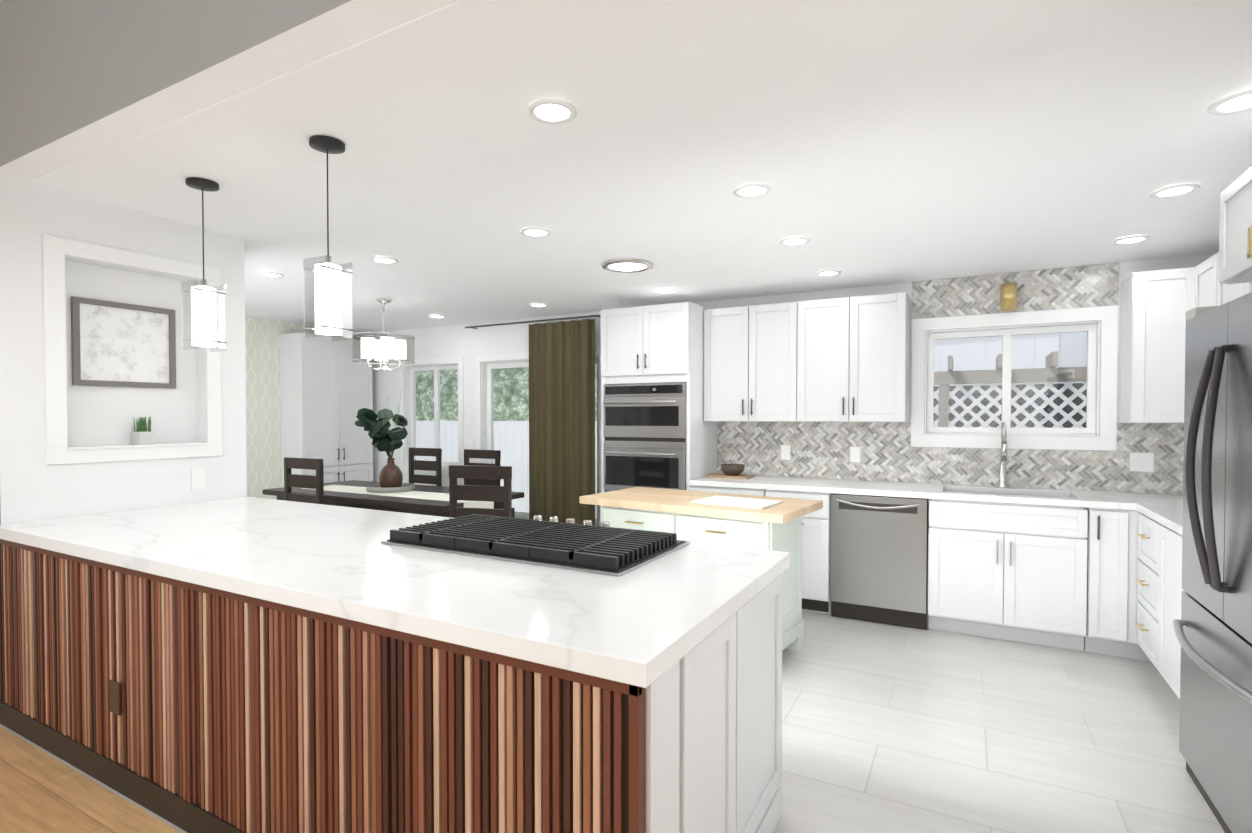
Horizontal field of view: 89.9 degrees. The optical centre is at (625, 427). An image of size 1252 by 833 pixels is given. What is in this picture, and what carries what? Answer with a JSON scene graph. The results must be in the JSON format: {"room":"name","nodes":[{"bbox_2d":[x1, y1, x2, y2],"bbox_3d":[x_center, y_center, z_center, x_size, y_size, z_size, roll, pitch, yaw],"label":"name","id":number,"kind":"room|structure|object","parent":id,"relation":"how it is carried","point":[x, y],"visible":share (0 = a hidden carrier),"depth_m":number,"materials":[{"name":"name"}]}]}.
{"room":"kitchen","nodes":[
{"label":"kitchen","id":0,"kind":"room"},
{"bbox_2d":[0,726,181,832],"bbox_3d":[-2.834,1.441,0.064,8.300,0.060,4.900,1,1,29],"label":"floor","id":1,"kind":"structure","parent":0,"point":[41,791],"depth_m":2.30,"materials":[{"name":"brown wood"}]},
{"bbox_2d":[31,182,246,519],"bbox_3d":[-2.649,0.088,3.469,0.150,2.530,1.000,1,1,29],"label":"wall","id":2,"kind":"structure","parent":0,"point":[101,415],"depth_m":3.41,"materials":[{"name":"white paint"}]},
{"bbox_2d":[71,296,175,388],"bbox_3d":[-2.708,-0.446,3.401,0.022,0.450,0.470,1,1,29],"label":"framed art","id":3,"kind":"object","parent":2,"relation":"attached to","point":[115,344],"visible":1,"depth_m":3.38,"materials":[{"name":"paper"}]},
{"bbox_2d":[43,234,221,464],"bbox_3d":[-2.647,-0.381,3.397,0.135,1.110,0.810,1,1,29],"label":"trim","id":4,"kind":"structure","parent":2,"relation":"attached to","point":[56,249],"depth_m":3.16,"materials":[{"name":"white wood"}]},
{"bbox_2d":[132,416,153,444],"bbox_3d":[-2.641,0.015,3.429,0.072,0.155,0.072,1,1,29],"label":"potted plant","id":5,"kind":"object","parent":4,"relation":"on","point":[141,435],"visible":1,"depth_m":3.41,"materials":[{"name":"grey concrete"}]},
{"bbox_2d":[191,468,204,489],"bbox_3d":[-2.474,0.296,3.627,0.010,0.120,0.070,1,1,29],"label":"switch","id":6,"kind":"object","parent":2,"relation":"attached to","point":[197,478],"visible":1,"depth_m":3.62,"materials":[{"name":"white plastic"}]},
{"bbox_2d":[0,0,350,523],"bbox_3d":[-1.559,-0.525,2.218,8.150,3.800,0.138,1,1,29],"label":"wall","id":7,"kind":"structure","parent":0,"point":[67,67],"depth_m":2.51,"materials":[{"name":"grey paint"}]},
{"bbox_2d":[245,315,357,499],"bbox_3d":[-4.248,0.046,5.971,0.150,2.530,3.870,1,1,29],"label":"wall","id":8,"kind":"structure","parent":0,"point":[262,357],"depth_m":6.61,"materials":[{"name":"paint"}]},
{"bbox_2d":[0,611,1224,832],"bbox_3d":[-0.668,1.374,4.047,8.300,0.060,4.170,1,1,29],"label":"floor","id":9,"kind":"structure","parent":0,"point":[894,729],"depth_m":2.75,"materials":[{"name":"white tile"}]},
{"bbox_2d":[284,457,323,503],"bbox_3d":[-2.462,0.782,5.155,0.450,1.085,0.440,1,1,29],"label":"chair","id":10,"kind":"object","parent":9,"relation":"on","point":[291,480],"visible":0.25,"depth_m":4.94,"materials":[{"name":"black wood"}]},
{"bbox_2d":[280,332,372,487],"bbox_3d":[-3.336,0.142,7.065,0.402,2.300,0.900,1,1,29],"label":"pantry cabinet","id":11,"kind":"object","parent":9,"relation":"on","point":[326,392],"visible":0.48,"depth_m":6.84,"materials":[{"name":"white wood"}]},
{"bbox_2d":[262,480,523,517],"bbox_3d":[-2.073,0.938,5.538,2.200,0.760,0.960,1,1,29],"label":"dining table","id":12,"kind":"object","parent":9,"relation":"on","point":[403,505],"visible":0.35,"depth_m":5.12,"materials":[{"name":"black wood"}]},
{"bbox_2d":[324,485,448,500],"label":"table runner","id":13,"kind":"object","parent":12,"relation":"on","point":[421,495],"depth_m":5.31,"materials":[{"name":"white fabric"}]},
{"bbox_2d":[366,483,414,492],"bbox_3d":[-2.073,0.531,5.531,0.400,0.045,0.400,1,1,29],"label":"tray","id":14,"kind":"object","parent":13,"relation":"on","point":[377,488],"visible":0.9,"depth_m":5.38,"materials":[{"name":"grey"}]},
{"bbox_2d":[354,391,407,487],"bbox_3d":[-2.087,0.101,5.504,0.463,0.882,0.537,1,1,29],"label":"vase","id":15,"kind":"object","parent":14,"relation":"on","point":[384,438],"visible":0.92,"depth_m":5.46,"materials":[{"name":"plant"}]},
{"bbox_2d":[457,500,493,508],"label":"table runner","id":16,"kind":"object","parent":12,"relation":"on","point":[467,504],"depth_m":4.90,"materials":[{"name":"white fabric"}]},
{"bbox_2d":[0,541,785,832],"bbox_3d":[-1.165,0.935,2.555,3.340,0.868,1.074,1,1,29],"label":"base cabinet","id":17,"kind":"object","parent":9,"relation":"on","point":[248,665],"depth_m":1.82,"materials":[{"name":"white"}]},
{"bbox_2d":[0,497,790,688],"bbox_3d":[-1.151,0.491,2.564,3.348,0.085,1.170,1,1,29],"label":"countertop","id":18,"kind":"structure","parent":17,"relation":"on","point":[326,560],"depth_m":1.92,"materials":[{"name":"white stone"}]},
{"bbox_2d":[381,514,689,575],"bbox_3d":[-0.352,0.419,2.433,1.060,0.062,0.565,1,1,29],"label":"cooktop","id":19,"kind":"object","parent":18,"relation":"in","point":[588,546],"visible":1,"depth_m":2.28,"materials":[{"name":"black metal"}]},
{"bbox_2d":[409,447,441,485],"bbox_3d":[-2.212,0.760,6.430,0.450,1.085,0.440,1,1,29],"label":"chair","id":20,"kind":"object","parent":9,"relation":"on","point":[436,465],"visible":0.35,"depth_m":6.58,"materials":[{"name":"black wood"}]},
{"bbox_2d":[449,465,511,517],"bbox_3d":[-0.926,0.795,4.400,0.450,1.085,0.440,0,1,15],"label":"chair","id":21,"kind":"object","parent":9,"relation":"on","point":[481,493],"visible":0.35,"depth_m":4.18,"materials":[{"name":"black wood"}]},
{"bbox_2d":[464,449,500,485],"bbox_3d":[-1.527,0.767,6.058,0.450,1.085,0.440,1,1,29],"label":"chair","id":22,"kind":"object","parent":9,"relation":"on","point":[484,454],"visible":0.25,"depth_m":6.21,"materials":[{"name":"black wood"}]},
{"bbox_2d":[601,302,716,492],"bbox_3d":[0.278,0.167,5.335,0.803,2.310,0.662,1,1,29],"label":"tall cabinet","id":23,"kind":"object","parent":9,"relation":"on","point":[656,344],"visible":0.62,"depth_m":5.04,"materials":[{"name":"white wood"}]},
{"bbox_2d":[603,383,686,490],"bbox_3d":[0.258,0.083,5.296,0.735,0.878,0.632,1,1,29],"label":"wall oven","id":24,"kind":"object","parent":23,"relation":"in","point":[644,434],"visible":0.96,"depth_m":5.05,"materials":[{"name":"grey metal"}]},
{"bbox_2d":[579,487,822,651],"bbox_3d":[0.449,0.887,3.910,1.345,0.918,0.680,1,1,35],"label":"kitchen island","id":25,"kind":"object","parent":9,"relation":"on","point":[752,521],"visible":0.48,"depth_m":3.66,"materials":[{"name":"white paint"}]},
{"bbox_2d":[689,483,772,496],"bbox_3d":[0.933,0.890,5.011,0.660,0.875,0.628,1,1,29],"label":"base cabinet","id":26,"kind":"object","parent":9,"relation":"on","point":[757,491],"depth_m":4.71,"materials":[{"name":"white"}]},
{"bbox_2d":[773,487,832,614],"bbox_3d":[1.341,0.893,4.789,0.525,0.875,0.628,1,1,29],"label":"base cabinet","id":27,"kind":"object","parent":9,"relation":"on","point":[816,524],"depth_m":4.44,"materials":[{"name":"white wood"}]},
{"bbox_2d":[689,475,944,498],"bbox_3d":[1.413,0.432,4.736,1.758,0.040,0.638,1,1,29],"label":"countertop","id":28,"kind":"structure","parent":27,"relation":"on","point":[838,486],"depth_m":4.52,"materials":[{"name":"white stone"}]},
{"bbox_2d":[706,464,754,478],"bbox_3d":[0.854,0.353,5.132,0.340,0.102,0.220,1,1,29],"label":"bowl","id":29,"kind":"object","parent":28,"relation":"on","point":[734,471],"visible":1,"depth_m":5.06,"materials":[{"name":"brown wood"}]},
{"bbox_2d":[830,493,928,629],"bbox_3d":[1.833,0.897,4.493,0.616,0.870,0.624,1,1,29],"label":"dishwasher","id":30,"kind":"object","parent":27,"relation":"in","point":[878,559],"visible":0.96,"depth_m":4.23,"materials":[{"name":"grey metal"}]},
{"bbox_2d":[928,515,1092,651],"bbox_3d":[2.492,1.012,4.165,0.848,0.660,0.628,1,1,29],"label":"base cabinet","id":31,"kind":"object","parent":9,"relation":"on","point":[1031,589],"depth_m":3.88,"materials":[{"name":"white wood"}]},
{"bbox_2d":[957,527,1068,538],"bbox_3d":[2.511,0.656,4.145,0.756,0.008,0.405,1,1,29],"label":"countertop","id":32,"kind":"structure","parent":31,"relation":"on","point":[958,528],"depth_m":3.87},
{"bbox_2d":[998,422,1017,487],"bbox_3d":[2.610,0.189,4.279,0.118,0.458,0.217,1,1,29],"label":"faucet","id":33,"kind":"object","parent":32,"relation":"on","point":[1003,472],"visible":1,"depth_m":4.33,"materials":[{"name":"silver metal"}]},
{"bbox_2d":[1061,495,1132,658],"bbox_3d":[2.921,0.908,3.930,0.252,0.875,0.628,1,1,29],"label":"base cabinet","id":34,"kind":"object","parent":9,"relation":"on","point":[1098,572],"depth_m":3.65,"materials":[{"name":"white wood"}]},
{"bbox_2d":[1065,491,1182,506],"bbox_3d":[3.225,0.449,3.752,0.886,0.040,0.638,1,1,29],"label":"countertop","id":35,"kind":"structure","parent":34,"relation":"on","point":[1086,498],"depth_m":3.78,"materials":[{"name":"white stone"}]},
{"bbox_2d":[1137,503,1182,534],"bbox_3d":[2.890,0.463,2.874,0.636,0.040,1.225,1,1,29],"label":"countertop","id":36,"kind":"structure","parent":34,"relation":"on","point":[1169,514],"depth_m":3.23,"materials":[{"name":"white stone"}]},
{"bbox_2d":[1133,507,1136,574],"bbox_3d":[3.302,0.912,3.723,0.716,0.875,0.628,1,1,29],"label":"base cabinet","id":37,"kind":"object","parent":9,"relation":"on","point":[1134,508],"depth_m":3.59,"materials":[{"name":"white wood"}]},
{"bbox_2d":[1133,511,1156,662],"bbox_3d":[3.075,0.920,3.212,0.626,0.875,0.524,1,1,29],"label":"base cabinet","id":38,"kind":"object","parent":9,"relation":"on","point":[1143,581],"depth_m":3.46,"materials":[{"name":"white wood"}]},
{"bbox_2d":[1153,523,1172,689],"bbox_3d":[2.870,0.927,2.834,0.626,0.875,0.460,1,1,29],"label":"base cabinet","id":39,"kind":"object","parent":9,"relation":"on","point":[1162,535],"depth_m":3.13,"materials":[{"name":"white wood"}]},
{"bbox_2d":[1173,531,1184,698],"bbox_3d":[2.708,0.932,2.537,0.626,0.875,0.456,1,1,29],"label":"base cabinet","id":40,"kind":"object","parent":9,"relation":"on","point":[1177,537],"depth_m":2.93,"materials":[{"name":"white wood"}]},
{"bbox_2d":[1173,292,1251,832],"bbox_3d":[2.287,0.464,1.953,0.815,1.830,0.930,1,1,29],"label":"refrigerator","id":41,"kind":"object","parent":9,"relation":"on","point":[1213,629],"visible":1,"depth_m":2.10,"materials":[{"name":"grey metal"}]},
{"bbox_2d":[0,0,1251,333],"bbox_3d":[-0.665,-1.239,4.008,8.300,0.334,4.157,1,1,29],"label":"ceiling","id":42,"kind":"structure","parent":0,"point":[876,142],"depth_m":2.53,"materials":[{"name":"white paint"}]},
{"bbox_2d":[181,177,226,351],"bbox_3d":[-1.990,-0.758,2.954,0.132,0.786,0.140,1,1,29],"label":"pendant light","id":43,"kind":"object","parent":42,"relation":"hanging from","point":[204,322],"visible":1,"depth_m":2.92,"materials":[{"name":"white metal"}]},
{"bbox_2d":[257,272,283,277],"bbox_3d":[-2.656,-1.143,4.693,0.175,0.008,0.175,0,1,5],"label":"recessed light","id":44,"kind":"object","parent":42,"relation":"in","point":[266,274],"depth_m":4.68,"materials":[{"name":"white plastic"}]},
{"bbox_2d":[303,135,352,340],"bbox_3d":[-1.199,-0.751,2.524,0.132,0.786,0.140,1,1,29],"label":"pendant light","id":45,"kind":"object","parent":42,"relation":"hanging from","point":[328,294],"visible":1,"depth_m":2.49,"materials":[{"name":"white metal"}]},
{"bbox_2d":[352,298,414,369],"bbox_3d":[-2.151,-0.823,5.573,0.522,0.622,0.522,1,1,29],"label":"pendant chandelier","id":46,"kind":"object","parent":42,"relation":"hanging from","point":[384,348],"visible":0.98,"depth_m":5.50,"materials":[{"name":"white fabric"}]},
{"bbox_2d":[371,257,397,263],"bbox_3d":[-1.637,-1.132,4.251,0.175,0.008,0.175,0,1,5],"label":"recessed light","id":47,"kind":"object","parent":42,"relation":"in","point":[384,260],"depth_m":4.25,"materials":[{"name":"white plastic"}]},
{"bbox_2d":[428,315,445,317],"bbox_3d":[-1.909,-1.122,6.343,0.175,0.008,0.175,0,1,5],"label":"recessed light","id":48,"kind":"object","parent":42,"relation":"in","point":[432,316],"depth_m":6.34,"materials":[{"name":"white plastic"}]},
{"bbox_2d":[520,227,550,236],"bbox_3d":[-0.522,-1.122,3.611,0.175,0.008,0.175,0,1,23],"label":"recessed light","id":49,"kind":"object","parent":42,"relation":"in","point":[531,231],"depth_m":3.61,"materials":[{"name":"white"}]},
{"bbox_2d":[529,303,547,306],"bbox_3d":[-0.795,-1.112,5.707,0.175,0.008,0.175,0,1,5],"label":"recessed light","id":50,"kind":"object","parent":42,"relation":"in","point":[533,304],"depth_m":5.69,"materials":[{"name":"white plastic"}]},
{"bbox_2d":[527,98,576,123],"bbox_3d":[-0.264,-1.128,2.243,0.175,0.008,0.175,0,1,-10],"label":"recessed light","id":51,"kind":"object","parent":42,"relation":"in","point":[552,111],"depth_m":2.24,"materials":[{"name":"white plastic"}]},
{"bbox_2d":[602,259,652,272],"bbox_3d":[0.011,-1.099,4.302,0.349,0.030,0.349,0,1,23],"label":"recessed light","id":52,"kind":"object","parent":42,"relation":"in","point":[618,265],"depth_m":4.24,"materials":[{"name":"white plastic"}]},
{"bbox_2d":[654,288,675,292],"bbox_3d":[0.315,-1.102,5.061,0.175,0.008,0.175,0,1,23],"label":"recessed light","id":53,"kind":"object","parent":42,"relation":"in","point":[664,290],"depth_m":5.04,"materials":[{"name":"white plastic"}]},
{"bbox_2d":[733,183,770,197],"bbox_3d":[0.593,-1.112,2.949,0.175,0.008,0.175,0,1,23],"label":"recessed light","id":54,"kind":"object","parent":42,"relation":"in","point":[752,190],"depth_m":2.94,"materials":[{"name":"white plastic"}]},
{"bbox_2d":[780,237,809,245],"bbox_3d":[1.001,-1.102,3.718,0.175,0.008,0.175,0,1,23],"label":"recessed light","id":55,"kind":"object","parent":42,"relation":"in","point":[792,241],"depth_m":3.72,"materials":[{"name":"white plastic"}]},
{"bbox_2d":[815,270,840,276],"bbox_3d":[1.433,-1.092,4.443,0.175,0.008,0.175,0,1,5],"label":"recessed light","id":56,"kind":"object","parent":42,"relation":"in","point":[826,273],"depth_m":4.44,"materials":[{"name":"white plastic"}]},
{"bbox_2d":[1112,235,1150,244],"bbox_3d":[2.907,-1.078,3.611,0.175,0.008,0.175,0,1,23],"label":"recessed light","id":57,"kind":"object","parent":42,"relation":"in","point":[1140,238],"depth_m":3.60,"materials":[{"name":"white plastic"}]},
{"bbox_2d":[1150,183,1200,197],"bbox_3d":[2.528,-1.088,2.888,0.175,0.008,0.175,0,1,5],"label":"recessed light","id":58,"kind":"object","parent":42,"relation":"in","point":[1181,189],"depth_m":2.88,"materials":[{"name":"white plastic"}]},
{"bbox_2d":[1207,89,1251,114],"bbox_3d":[2.082,-1.099,2.117,0.175,0.008,0.175,0,1,23],"label":"recessed light","id":59,"kind":"object","parent":42,"relation":"in","point":[1241,101],"depth_m":2.13,"materials":[{"name":"white plastic"}]},
{"bbox_2d":[358,253,1215,494],"bbox_3d":[0.292,0.104,5.792,8.300,2.420,0.150,1,1,29],"label":"wall","id":60,"kind":"structure","parent":0,"point":[468,344],"depth_m":6.67,"materials":[{"name":"white paint"}]},
{"bbox_2d":[399,356,463,473],"bbox_3d":[-2.159,-0.134,7.111,0.970,1.290,0.165,1,1,29],"label":"dining room window","id":61,"kind":"structure","parent":60,"relation":"in","point":[407,377],"depth_m":7.12,"materials":[{"name":"white"}]},
{"bbox_2d":[468,438,473,448],"bbox_3d":[-1.674,0.177,6.772,0.070,0.120,0.006,1,1,29],"label":"light switch","id":62,"kind":"object","parent":60,"relation":"attached to","point":[470,443],"visible":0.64,"depth_m":6.77,"materials":[{"name":"white plastic"}]},
{"bbox_2d":[465,315,600,328],"bbox_3d":[-0.941,-1.049,6.277,1.650,0.017,0.136,1,1,29],"label":"curtain rod","id":63,"kind":"object","parent":60,"relation":"attached to","point":[474,327],"depth_m":6.34,"materials":[{"name":"black metal"}]},
{"bbox_2d":[475,348,601,525],"bbox_3d":[-0.867,0.268,6.415,1.610,2.070,0.165,1,1,29],"label":"sliding door","id":64,"kind":"structure","parent":60,"relation":"in","point":[496,361],"depth_m":6.68,"materials":[{"name":"white"}]},
{"bbox_2d":[529,315,596,525],"bbox_3d":[-0.628,0.134,6.058,0.770,2.310,0.084,1,1,29],"label":"drape","id":65,"kind":"object","parent":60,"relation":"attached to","point":[561,417],"depth_m":6.04,"materials":[{"name":"brown fabric"}]},
{"bbox_2d":[704,301,807,421],"bbox_3d":[1.070,-0.507,5.072,0.819,0.916,0.326,1,1,29],"label":"upper cabinet","id":66,"kind":"object","parent":60,"relation":"attached to","point":[756,356],"depth_m":4.92,"materials":[{"name":"white wood"}]},
{"bbox_2d":[808,292,909,421],"bbox_3d":[1.682,-0.501,4.739,0.819,0.916,0.326,1,1,29],"label":"upper cabinet","id":67,"kind":"object","parent":60,"relation":"attached to","point":[846,359],"depth_m":4.56,"materials":[{"name":"white wood"}]},
{"bbox_2d":[717,263,1183,494],"bbox_3d":[2.278,-0.336,4.611,3.385,1.497,0.010,1,1,29],"label":"backsplash","id":68,"kind":"structure","parent":60,"relation":"attached to","point":[888,452],"depth_m":4.49,"materials":[{"name":"tile"}]},
{"bbox_2d":[781,445,789,459],"bbox_3d":[1.308,0.205,5.137,0.075,0.120,0.008,1,1,29],"label":"outlet","id":69,"kind":"object","parent":68,"relation":"attached to","point":[785,452],"visible":1,"depth_m":5.13,"materials":[{"name":"white plastic"}]},
{"bbox_2d":[850,447,859,461],"bbox_3d":[1.782,0.209,4.879,0.075,0.120,0.008,1,1,29],"label":"outlet","id":70,"kind":"object","parent":68,"relation":"attached to","point":[854,454],"visible":1,"depth_m":4.88,"materials":[{"name":"white plastic"}]},
{"bbox_2d":[1000,283,1016,310],"bbox_3d":[2.647,-0.902,4.337,0.096,0.180,0.100,1,1,29],"label":"brass sconce","id":71,"kind":"object","parent":68,"relation":"attached to","point":[1008,296],"visible":1,"depth_m":4.30,"materials":[{"name":"gold metal"}]},
{"bbox_2d":[1130,453,1153,471],"bbox_3d":[3.324,0.224,4.041,0.120,0.120,0.008,1,1,29],"label":"outlet","id":72,"kind":"object","parent":68,"relation":"attached to","point":[1141,462],"visible":1,"depth_m":4.04,"materials":[{"name":"white plastic"}]},
{"bbox_2d":[911,305,1117,450],"bbox_3d":[2.709,-0.329,4.461,1.230,0.950,0.165,1,1,29],"label":"kitchen window","id":73,"kind":"structure","parent":60,"relation":"in","point":[1102,370],"depth_m":4.38,"materials":[{"name":"white"}]},
{"bbox_2d":[1120,268,1187,422],"bbox_3d":[3.298,-0.486,3.836,0.369,0.916,0.369,1,1,29],"label":"upper cabinet","id":74,"kind":"object","parent":60,"relation":"attached to","point":[1152,302],"depth_m":3.76,"materials":[{"name":"white wood"}]},
{"bbox_2d":[1184,252,1218,400],"bbox_3d":[3.349,-0.478,3.417,0.364,0.916,0.445,1,1,29],"label":"upper cabinet","id":75,"kind":"object","parent":60,"relation":"attached to","point":[1202,277],"depth_m":3.57,"materials":[{"name":"white wood"}]},
{"bbox_2d":[1216,276,1235,305],"bbox_3d":[3.197,-0.473,3.098,0.326,0.916,0.504,1,1,29],"label":"upper cabinet","id":76,"kind":"object","parent":60,"relation":"attached to","point":[1224,292],"depth_m":3.27,"materials":[{"name":"white wood"}]},
{"bbox_2d":[1232,282,1251,299],"bbox_3d":[3.014,-0.467,2.763,0.326,0.916,0.504,1,1,29],"label":"upper cabinet","id":77,"kind":"object","parent":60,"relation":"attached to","point":[1242,289],"depth_m":3.02,"materials":[{"name":"white wood"}]},
{"bbox_2d":[945,491,1060,502],"bbox_3d":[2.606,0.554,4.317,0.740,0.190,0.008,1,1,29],"label":"countertop","id":78,"kind":"structure","parent":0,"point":[948,494],"depth_m":3.93,"materials":[{"name":"white stone"}]},
{"bbox_2d":[941,499,1068,534],"bbox_3d":[2.417,0.560,3.969,0.740,0.190,0.008,1,1,29],"label":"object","id":79,"kind":"structure","parent":0,"relation":"attached to","point":[991,514],"depth_m":3.88,"materials":[{"name":"white wood"}]},
{"bbox_3d":[1.778,-0.488,-0.018,0.150,3.800,8.920,1,1,29],"label":"wall","id":80,"kind":"structure","parent":0,"visible":0},
{"bbox_2d":[1219,166,1251,283],"bbox_3d":[2.344,-0.730,1.867,0.655,0.360,1.020,1,1,29],"label":"upper cabinet","id":81,"kind":"object","parent":80,"relation":"attached to","point":[1235,245],"visible":1,"depth_m":2.32,"materials":[{"name":"white wood"}]},
{"label":"outside","id":82,"kind":"structure","parent":0,"visible":0},
{"bbox_2d":[515,511,596,525],"bbox_3d":[2.592,1.276,10.669,22.000,0.069,10.579,1,1,29],"label":"ground","id":83,"kind":"structure","parent":82,"point":[523,515],"depth_m":9.05,"materials":[{"name":"grey"}]},
{"bbox_2d":[416,421,596,518],"bbox_3d":[-2.526,0.573,9.933,7.700,1.360,0.060,1,1,29],"label":"fence","id":84,"kind":"object","parent":83,"relation":"on","point":[522,454],"depth_m":9.49,"materials":[{"name":"white"}]},
{"bbox_2d":[416,364,596,420],"bbox_3d":[-1.932,-0.819,11.630,8.100,4.933,2.949,1,1,29],"label":"hedge","id":85,"kind":"object","parent":83,"relation":"on","point":[515,399],"depth_m":10.19,"materials":[{"name":"green plant"}]},
{"bbox_2d":[933,351,1086,427],"bbox_3d":[3.875,0.317,5.999,4.590,2.013,0.670,1,1,29],"label":"lattice fence","id":86,"kind":"object","parent":83,"relation":"on","point":[1020,415],"depth_m":6.12,"materials":[{"name":"beige wood"}]},
{"bbox_2d":[934,332,1086,385],"bbox_3d":[5.077,-0.462,7.569,5.900,3.510,1.000,1,1,29],"label":"shed","id":87,"kind":"object","parent":83,"relation":"on","point":[1033,350],"depth_m":7.54,"materials":[{"name":"beige"}]}
]}

